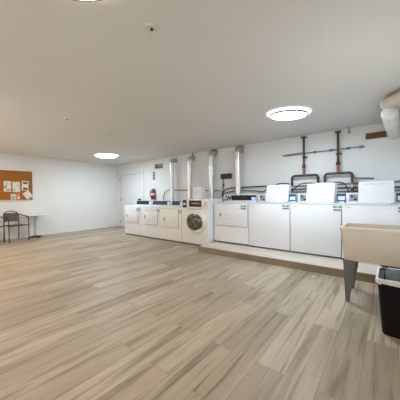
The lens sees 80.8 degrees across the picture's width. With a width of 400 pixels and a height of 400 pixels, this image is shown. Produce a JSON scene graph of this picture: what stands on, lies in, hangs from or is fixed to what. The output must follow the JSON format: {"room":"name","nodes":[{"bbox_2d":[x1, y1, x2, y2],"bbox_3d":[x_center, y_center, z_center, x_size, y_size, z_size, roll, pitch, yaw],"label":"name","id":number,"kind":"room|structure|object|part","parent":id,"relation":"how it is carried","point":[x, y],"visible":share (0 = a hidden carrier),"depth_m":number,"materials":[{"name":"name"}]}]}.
{"room":"laundry","nodes":[
{"label":"laundry","id":0,"kind":"room"},
{"bbox_2d":[0,153,118,237],"bbox_3d":[-5.247,-0.104,7.185,0.100,2.472,6.300,0,1,39],"label":"wall","id":1,"kind":"structure","parent":0,"point":[71,194],"depth_m":7.89,"materials":[{"name":"paint"}]},
{"bbox_2d":[0,170,32,200],"bbox_3d":[-5.562,-0.404,6.689,0.030,0.885,1.324,0,1,39],"label":"cork board","id":2,"kind":"object","parent":1,"relation":"attached to","point":[5,175],"visible":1,"depth_m":6.86,"materials":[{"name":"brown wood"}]},
{"bbox_2d":[4,181,10,191],"bbox_3d":[-5.516,-0.393,6.732,0.010,0.300,0.170,0,0,39],"label":"paper sheet","id":3,"kind":"object","parent":2,"relation":"attached to","point":[7,184],"visible":1,"depth_m":6.74,"materials":[{"name":"white paper"}]},
{"bbox_2d":[12,182,19,191],"bbox_3d":[-5.387,-0.382,6.892,0.010,0.300,0.175,0,2,39],"label":"paper sheet","id":4,"kind":"object","parent":2,"relation":"attached to","point":[16,185],"visible":1,"depth_m":6.90,"materials":[{"name":"white paper"}]},
{"bbox_2d":[22,181,28,190],"bbox_3d":[-5.252,-0.426,7.059,0.010,0.293,0.179,0,1,39],"label":"paper sheet","id":5,"kind":"object","parent":2,"relation":"attached to","point":[24,183],"visible":1,"depth_m":7.07,"materials":[{"name":"white paper"}]},
{"bbox_2d":[23,191,32,198],"bbox_3d":[-5.207,-0.155,7.107,0.010,0.279,0.270,0,1,39],"label":"paper sheet","id":6,"kind":"object","parent":2,"relation":"attached to","point":[27,194],"visible":1,"depth_m":7.10,"materials":[{"name":"white paper"}]},
{"bbox_2d":[0,224,118,240],"bbox_3d":[-5.190,1.089,7.170,0.014,0.085,6.100,0,1,39],"label":"baseboard","id":7,"kind":"structure","parent":1,"relation":"attached to","point":[117,225],"depth_m":7.82,"materials":[{"name":"paint"}]},
{"bbox_2d":[0,0,399,164],"bbox_3d":[-1.718,-1.379,4.308,9.200,0.100,6.300,0,1,39],"label":"ceiling","id":8,"kind":"structure","parent":0,"point":[213,72],"depth_m":2.42,"materials":[{"name":"paint"}]},
{"bbox_2d":[73,0,101,1],"bbox_3d":[-0.693,-1.258,1.246,0.682,0.056,0.514,-1,1,0],"label":"ceiling light","id":9,"kind":"object","parent":8,"relation":"attached to","point":[73,0],"visible":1,"depth_m":1.46,"materials":[{"name":"white plastic"}]},
{"bbox_2d":[95,154,117,157],"bbox_3d":[-2.860,-1.339,7.195,0.682,0.056,0.514,-1,1,0],"label":"ceiling light","id":10,"kind":"object","parent":8,"relation":"attached to","point":[96,155],"visible":1,"depth_m":7.08,"materials":[{"name":"white plastic"}]},
{"bbox_2d":[97,156,114,157],"bbox_3d":[-2.860,-1.324,7.195,0.556,0.026,0.419,-1,1,0],"label":"diffuser","id":11,"kind":"object","parent":10,"relation":"attached to","point":[97,156],"depth_m":7.12,"materials":[{"name":"white plastic"}]},
{"bbox_2d":[144,22,158,34],"bbox_3d":[-0.364,-1.290,1.773,0.116,0.018,0.116,-1,1,0],"label":"sprinkler head","id":12,"kind":"object","parent":8,"relation":"attached to","point":[152,28],"visible":1,"depth_m":1.76},
{"bbox_2d":[268,107,309,119],"bbox_3d":[1.373,-1.323,3.643,0.640,0.056,0.483,-1,1,0],"label":"ceiling light","id":13,"kind":"object","parent":8,"relation":"attached to","point":[291,113],"visible":1,"depth_m":3.56,"materials":[{"name":"white plastic"}]},
{"bbox_2d":[271,112,305,119],"bbox_3d":[1.374,-1.308,3.643,0.522,0.026,0.393,-1,1,0],"label":"diffuser","id":14,"kind":"object","parent":13,"relation":"attached to","point":[274,115],"depth_m":3.61,"materials":[{"name":"white plastic"}]},
{"bbox_2d":[0,226,399,399],"bbox_3d":[-1.690,1.192,4.354,9.200,0.100,6.300,0,1,39],"label":"floor","id":15,"kind":"structure","parent":0,"point":[110,313],"depth_m":2.14,"materials":[{"name":"plastic"}]},
{"bbox_2d":[0,216,4,242],"bbox_3d":[-5.558,0.733,6.193,0.508,0.841,0.527,0,1,29],"label":"armchair","id":16,"kind":"object","parent":15,"relation":"on","point":[0,216],"visible":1,"depth_m":6.28,"materials":[{"name":"black metal"}]},
{"bbox_2d":[3,211,29,242],"bbox_3d":[-5.150,0.722,6.539,0.508,0.841,0.527,0,1,29],"label":"armchair","id":17,"kind":"object","parent":15,"relation":"on","point":[8,217],"visible":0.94,"depth_m":6.62,"materials":[{"name":"black metal"}]},
{"bbox_3d":[-5.358,0.487,6.647,0.040,0.240,0.344,0,1,29],"label":"backrest","id":18,"kind":"part","parent":17,"relation":"part of","materials":[{"name":"black metal"}]},
{"bbox_2d":[25,214,45,238],"bbox_3d":[-4.955,0.780,7.057,0.460,0.700,0.480,0,1,39],"label":"pedestal table","id":19,"kind":"object","parent":15,"relation":"on","point":[33,215],"visible":0.86,"depth_m":7.02,"materials":[{"name":"white laminate"}]},
{"bbox_2d":[125,200,157,236],"bbox_3d":[-1.866,0.555,7.527,0.830,1.066,0.742,0,1,39],"label":"dryer","id":20,"kind":"object","parent":15,"relation":"on","point":[132,212],"visible":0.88,"depth_m":7.29,"materials":[{"name":"white metal"}]},
{"bbox_3d":[-2.090,0.523,7.249,0.589,0.355,0.014,0,1,39],"label":"door","id":21,"kind":"part","parent":20,"relation":"part of","materials":[{"name":"white metal"}]},
{"bbox_3d":[-1.806,0.084,7.564,0.745,0.118,0.029,0,1,39],"label":"control glass","id":22,"kind":"part","parent":20,"relation":"part of","materials":[{"name":"glass"}]},
{"bbox_2d":[141,201,170,239],"bbox_3d":[-1.214,0.557,7.002,0.825,1.066,0.742,0,1,39],"label":"dryer","id":23,"kind":"object","parent":15,"relation":"on","point":[150,215],"visible":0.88,"depth_m":6.74,"materials":[{"name":"white metal"}]},
{"bbox_3d":[-1.407,0.500,6.699,0.566,0.405,0.014,0,1,39],"label":"door","id":24,"kind":"part","parent":23,"relation":"part of","materials":[{"name":"white metal"}]},
{"bbox_3d":[-1.166,0.086,7.048,0.770,0.118,0.029,0,1,39],"label":"control glass","id":25,"kind":"part","parent":23,"relation":"part of","materials":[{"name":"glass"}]},
{"bbox_2d":[160,201,182,242],"bbox_3d":[-0.568,0.559,6.481,0.815,1.066,0.742,0,1,39],"label":"dryer","id":26,"kind":"object","parent":15,"relation":"on","point":[170,216],"visible":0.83,"depth_m":6.20,"materials":[{"name":"metal"}]},
{"bbox_3d":[-0.806,0.477,6.213,0.640,0.480,0.014,0,1,39],"label":"door","id":27,"kind":"part","parent":26,"relation":"part of","materials":[{"name":"metal"}]},
{"bbox_3d":[-0.516,0.088,6.524,0.740,0.118,0.029,0,1,39],"label":"control glass","id":28,"kind":"part","parent":26,"relation":"part of","materials":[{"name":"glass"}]},
{"bbox_2d":[181,198,223,245],"bbox_3d":[0.091,0.530,5.954,0.862,1.128,0.855,0,1,39],"label":"washer","id":29,"kind":"object","parent":15,"relation":"on","point":[197,214],"visible":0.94,"depth_m":5.58,"materials":[{"name":"white metal"}]},
{"bbox_3d":[-0.136,0.527,5.614,0.481,0.394,0.041,0,1,39],"label":"door glass","id":30,"kind":"part","parent":29,"relation":"part of","materials":[{"name":"glass"}]},
{"bbox_3d":[-0.137,0.088,5.670,0.850,0.217,0.026,0,1,39],"label":"control panel","id":31,"kind":"part","parent":29,"relation":"part of","materials":[{"name":"plastic"}]},
{"bbox_3d":[-0.125,0.519,5.686,0.858,1.084,0.016,0,1,39],"label":"panel","id":32,"kind":"part","parent":29,"relation":"part of","materials":[{"name":"metal"}]},
{"bbox_3d":[-0.118,0.527,5.636,0.649,0.532,0.052,0,1,39],"label":"door","id":33,"kind":"part","parent":29,"relation":"part of","materials":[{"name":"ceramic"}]},
{"bbox_2d":[193,187,204,198],"bbox_3d":[-0.025,-0.186,6.096,0.290,0.302,0.162,0,1,39],"label":"carton","id":34,"kind":"object","parent":29,"relation":"on","point":[198,192],"visible":1,"depth_m":6.01,"materials":[{"name":"white cardboard"}]},
{"bbox_2d":[198,241,399,283],"bbox_3d":[1.841,1.042,4.477,3.652,0.117,1.469,0,1,39],"label":"platform","id":35,"kind":"object","parent":15,"relation":"on","point":[366,272],"visible":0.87,"depth_m":4.00,"materials":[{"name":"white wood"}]},
{"bbox_2d":[214,194,257,244],"bbox_3d":[0.884,0.424,5.503,0.890,1.105,0.722,0,1,39],"label":"dryer","id":36,"kind":"object","parent":35,"relation":"on","point":[231,216],"visible":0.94,"depth_m":5.25,"materials":[{"name":"white metal"}]},
{"bbox_3d":[0.684,0.329,5.217,0.800,0.498,0.014,0,1,39],"label":"door","id":37,"kind":"part","parent":36,"relation":"part of","materials":[{"name":"white metal"}]},
{"bbox_3d":[1.015,-0.053,5.483,0.640,0.121,0.006,0,1,39],"label":"control glass","id":38,"kind":"part","parent":36,"relation":"part of","materials":[{"name":"black glass"}]},
{"bbox_2d":[249,184,297,251],"bbox_3d":[1.548,0.331,4.925,0.850,1.296,0.626,0,1,39],"label":"washer","id":39,"kind":"object","parent":35,"relation":"on","point":[269,217],"visible":0.98,"depth_m":4.74,"materials":[{"name":"white metal"}]},
{"bbox_3d":[1.610,-0.135,4.905,0.476,0.377,0.028,0,-16,39],"label":"lid","id":40,"kind":"part","parent":39,"relation":"part of","materials":[{"name":"white metal"}]},
{"bbox_3d":[1.890,-0.048,4.797,0.142,0.139,0.008,0,1,39],"label":"display panel","id":41,"kind":"part","parent":39,"relation":"part of","materials":[{"name":"blue plastic"}]},
{"bbox_2d":[291,182,312,192],"bbox_3d":[2.161,-0.251,4.915,0.472,0.221,0.118,0,1,23],"label":"cable","id":42,"kind":"object","parent":39,"relation":"on","point":[309,182],"visible":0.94,"depth_m":4.95,"materials":[{"name":"rubber"}]},
{"bbox_2d":[290,183,345,258],"bbox_3d":[2.216,0.333,4.387,0.845,1.296,0.626,0,1,39],"label":"washer","id":43,"kind":"object","parent":35,"relation":"on","point":[316,218],"visible":0.98,"depth_m":4.20,"materials":[{"name":"white metal"}]},
{"bbox_3d":[2.247,-0.133,4.391,0.476,0.377,0.028,0,-16,39],"label":"lid","id":44,"kind":"part","parent":43,"relation":"part of","materials":[{"name":"white metal"}]},
{"bbox_3d":[2.560,-0.046,4.257,0.142,0.139,0.008,0,1,39],"label":"display panel","id":45,"kind":"part","parent":43,"relation":"part of","materials":[{"name":"blue plastic"}]},
{"bbox_2d":[342,180,399,257],"bbox_3d":[2.870,0.335,3.860,0.850,1.296,0.626,0,1,39],"label":"washer","id":46,"kind":"object","parent":35,"relation":"on","point":[375,202],"visible":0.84,"depth_m":3.77,"materials":[{"name":"white metal"}]},
{"bbox_2d":[327,182,348,191],"bbox_3d":[2.644,-0.248,4.515,0.104,0.216,0.444,-1,1,-34],"label":"cable","id":47,"kind":"object","parent":46,"relation":"on","point":[327,182],"visible":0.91,"depth_m":4.46,"materials":[{"name":"rubber"}]},
{"bbox_3d":[2.894,-0.131,3.871,0.476,0.377,0.028,0,-16,39],"label":"lid","id":48,"kind":"part","parent":46,"relation":"part of","materials":[{"name":"white metal"}]},
{"bbox_2d":[340,223,399,301],"bbox_3d":[2.036,0.715,2.628,0.755,0.832,0.505,0,1,39],"label":"utility sink","id":49,"kind":"object","parent":15,"relation":"on","point":[378,244],"visible":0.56,"depth_m":2.54,"materials":[{"name":"beige plastic"}]},
{"bbox_3d":[1.679,0.902,2.636,0.120,0.465,0.053,0,1,39],"label":"leg","id":50,"kind":"part","parent":49,"relation":"part of","materials":[{"name":"paint"}]},
{"bbox_3d":[1.939,0.894,2.959,0.120,0.465,0.053,0,1,39],"label":"leg","id":51,"kind":"part","parent":49,"relation":"part of","materials":[{"name":"paint"}]},
{"bbox_2d":[340,223,399,267],"bbox_3d":[2.031,0.488,2.622,0.755,0.377,0.500,0,1,39],"label":"tub","id":52,"kind":"object","parent":49,"relation":"in","point":[378,244],"depth_m":2.51,"materials":[{"name":"beige plastic"}]},
{"bbox_2d":[375,267,399,338],"bbox_3d":[1.750,0.900,2.034,0.364,0.489,0.462,0,1,39],"label":"waste bin","id":53,"kind":"object","parent":15,"relation":"on","point":[388,279],"visible":1,"depth_m":1.96,"materials":[{"name":"black plastic"}]},
{"bbox_2d":[118,123,399,200],"bbox_3d":[0.241,-0.158,6.745,9.000,2.472,0.100,0,1,39],"label":"wall","id":54,"kind":"structure","parent":0,"point":[262,163],"depth_m":5.34,"materials":[{"name":"paint"}]},
{"bbox_2d":[118,171,143,226],"bbox_3d":[-2.663,0.004,8.959,1.580,2.135,0.100,0,1,39],"label":"door","id":55,"kind":"structure","parent":54,"relation":"in","point":[131,184],"depth_m":9.03,"materials":[{"name":"paint"}]},
{"bbox_2d":[150,188,154,199],"bbox_3d":[-1.623,-0.207,8.060,0.188,0.385,0.157,-1,1,-14],"label":"fire extinguisher","id":56,"kind":"object","parent":54,"relation":"attached to","point":[152,192],"visible":1,"depth_m":8.01,"materials":[{"name":"red metal"}]},
{"bbox_2d":[155,163,162,168],"bbox_3d":[-1.399,-1.145,7.963,0.400,0.150,0.017,0,1,39],"label":"air vent","id":57,"kind":"object","parent":54,"relation":"in","point":[157,166],"visible":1,"depth_m":7.96,"materials":[{"name":"grey metal"}]},
{"bbox_2d":[169,158,176,200],"bbox_3d":[-0.854,-0.612,7.401,0.198,1.463,0.231,0,1,39],"label":"duct","id":58,"kind":"object","parent":54,"relation":"attached to","point":[173,161],"visible":0.98,"depth_m":7.32,"materials":[{"name":"metal"}]},
{"bbox_2d":[187,155,195,198],"bbox_3d":[-0.270,-0.610,6.930,0.198,1.463,0.231,0,1,39],"label":"duct","id":59,"kind":"object","parent":54,"relation":"attached to","point":[192,158],"visible":0.95,"depth_m":6.85,"materials":[{"name":"metal"}]},
{"bbox_2d":[208,150,217,197],"bbox_3d":[0.335,-0.643,6.438,0.216,1.531,0.238,0,1,39],"label":"duct","id":60,"kind":"object","parent":54,"relation":"attached to","point":[213,153],"visible":0.94,"depth_m":6.35,"materials":[{"name":"metal"}]},
{"bbox_2d":[221,173,231,178],"bbox_3d":[0.696,-0.631,6.256,0.310,0.135,0.069,0,1,39],"label":"junction box","id":61,"kind":"object","parent":54,"relation":"attached to","point":[229,175],"visible":1,"depth_m":6.21,"materials":[{"name":"black plastic"}]},
{"bbox_2d":[235,145,243,194],"bbox_3d":[0.973,-0.640,5.930,0.216,1.532,0.228,0,1,39],"label":"duct","id":62,"kind":"object","parent":54,"relation":"attached to","point":[239,149],"visible":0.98,"depth_m":5.84,"materials":[{"name":"metal"}]},
{"bbox_2d":[224,189,266,193],"bbox_3d":[1.171,-0.224,5.872,1.360,0.130,0.026,0,1,39],"label":"cable","id":63,"kind":"object","parent":54,"relation":"attached to","point":[266,189],"visible":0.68,"depth_m":5.82,"materials":[{"name":"grey"}]},
{"bbox_2d":[224,184,285,191],"bbox_3d":[1.284,-0.283,5.779,1.665,0.134,0.028,0,1,39],"label":"cable","id":64,"kind":"object","parent":54,"relation":"attached to","point":[285,184],"visible":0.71,"depth_m":5.85,"materials":[{"name":"rubber"}]},
{"bbox_2d":[289,136,319,191],"bbox_3d":[2.212,-0.752,4.969,0.586,1.160,0.165,0,1,39],"label":"pipe","id":65,"kind":"object","parent":54,"relation":"attached to","point":[303,137],"visible":0.98,"depth_m":4.94,"materials":[{"name":"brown metal"}]},
{"bbox_2d":[283,145,364,156],"bbox_3d":[2.463,-0.998,4.837,1.528,0.050,0.048,0,1,39],"label":"conduit","id":66,"kind":"object","parent":54,"relation":"attached to","point":[361,146],"visible":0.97,"depth_m":4.74,"materials":[{"name":"grey metal"}]},
{"bbox_2d":[323,131,353,189],"bbox_3d":[2.698,-0.756,4.577,0.536,1.150,0.165,0,1,39],"label":"pipe","id":67,"kind":"object","parent":54,"relation":"attached to","point":[337,172],"visible":1,"depth_m":4.54,"materials":[{"name":"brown metal"}]},
{"bbox_2d":[354,177,373,178],"bbox_3d":[3.010,-0.397,4.315,0.302,0.053,0.034,0,1,39],"label":"pipe","id":68,"kind":"object","parent":67,"relation":"attached to","point":[354,177],"visible":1,"depth_m":4.31,"materials":[{"name":"grey metal"}]},
{"bbox_2d":[337,190,357,191],"bbox_3d":[2.863,-0.169,4.548,0.361,0.034,0.030,0,1,39],"label":"supply pipe","id":69,"kind":"object","parent":54,"relation":"attached to","point":[345,190],"visible":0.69,"depth_m":4.51,"materials":[{"name":"grey metal"}]},
{"bbox_2d":[365,131,386,140],"bbox_3d":[3.185,-1.162,4.262,0.315,0.132,0.029,0,1,39],"label":"board","id":70,"kind":"object","parent":54,"relation":"attached to","point":[382,134],"visible":0.9,"depth_m":4.25,"materials":[{"name":"paint"}]},
{"bbox_2d":[380,91,399,138],"bbox_3d":[2.760,-1.188,3.300,0.490,0.301,2.067,0,1,28],"label":"insulated pipe","id":71,"kind":"object","parent":54,"relation":"attached to","point":[390,114],"visible":1,"depth_m":3.05,"materials":[{"name":"white plastic"}]}
]}

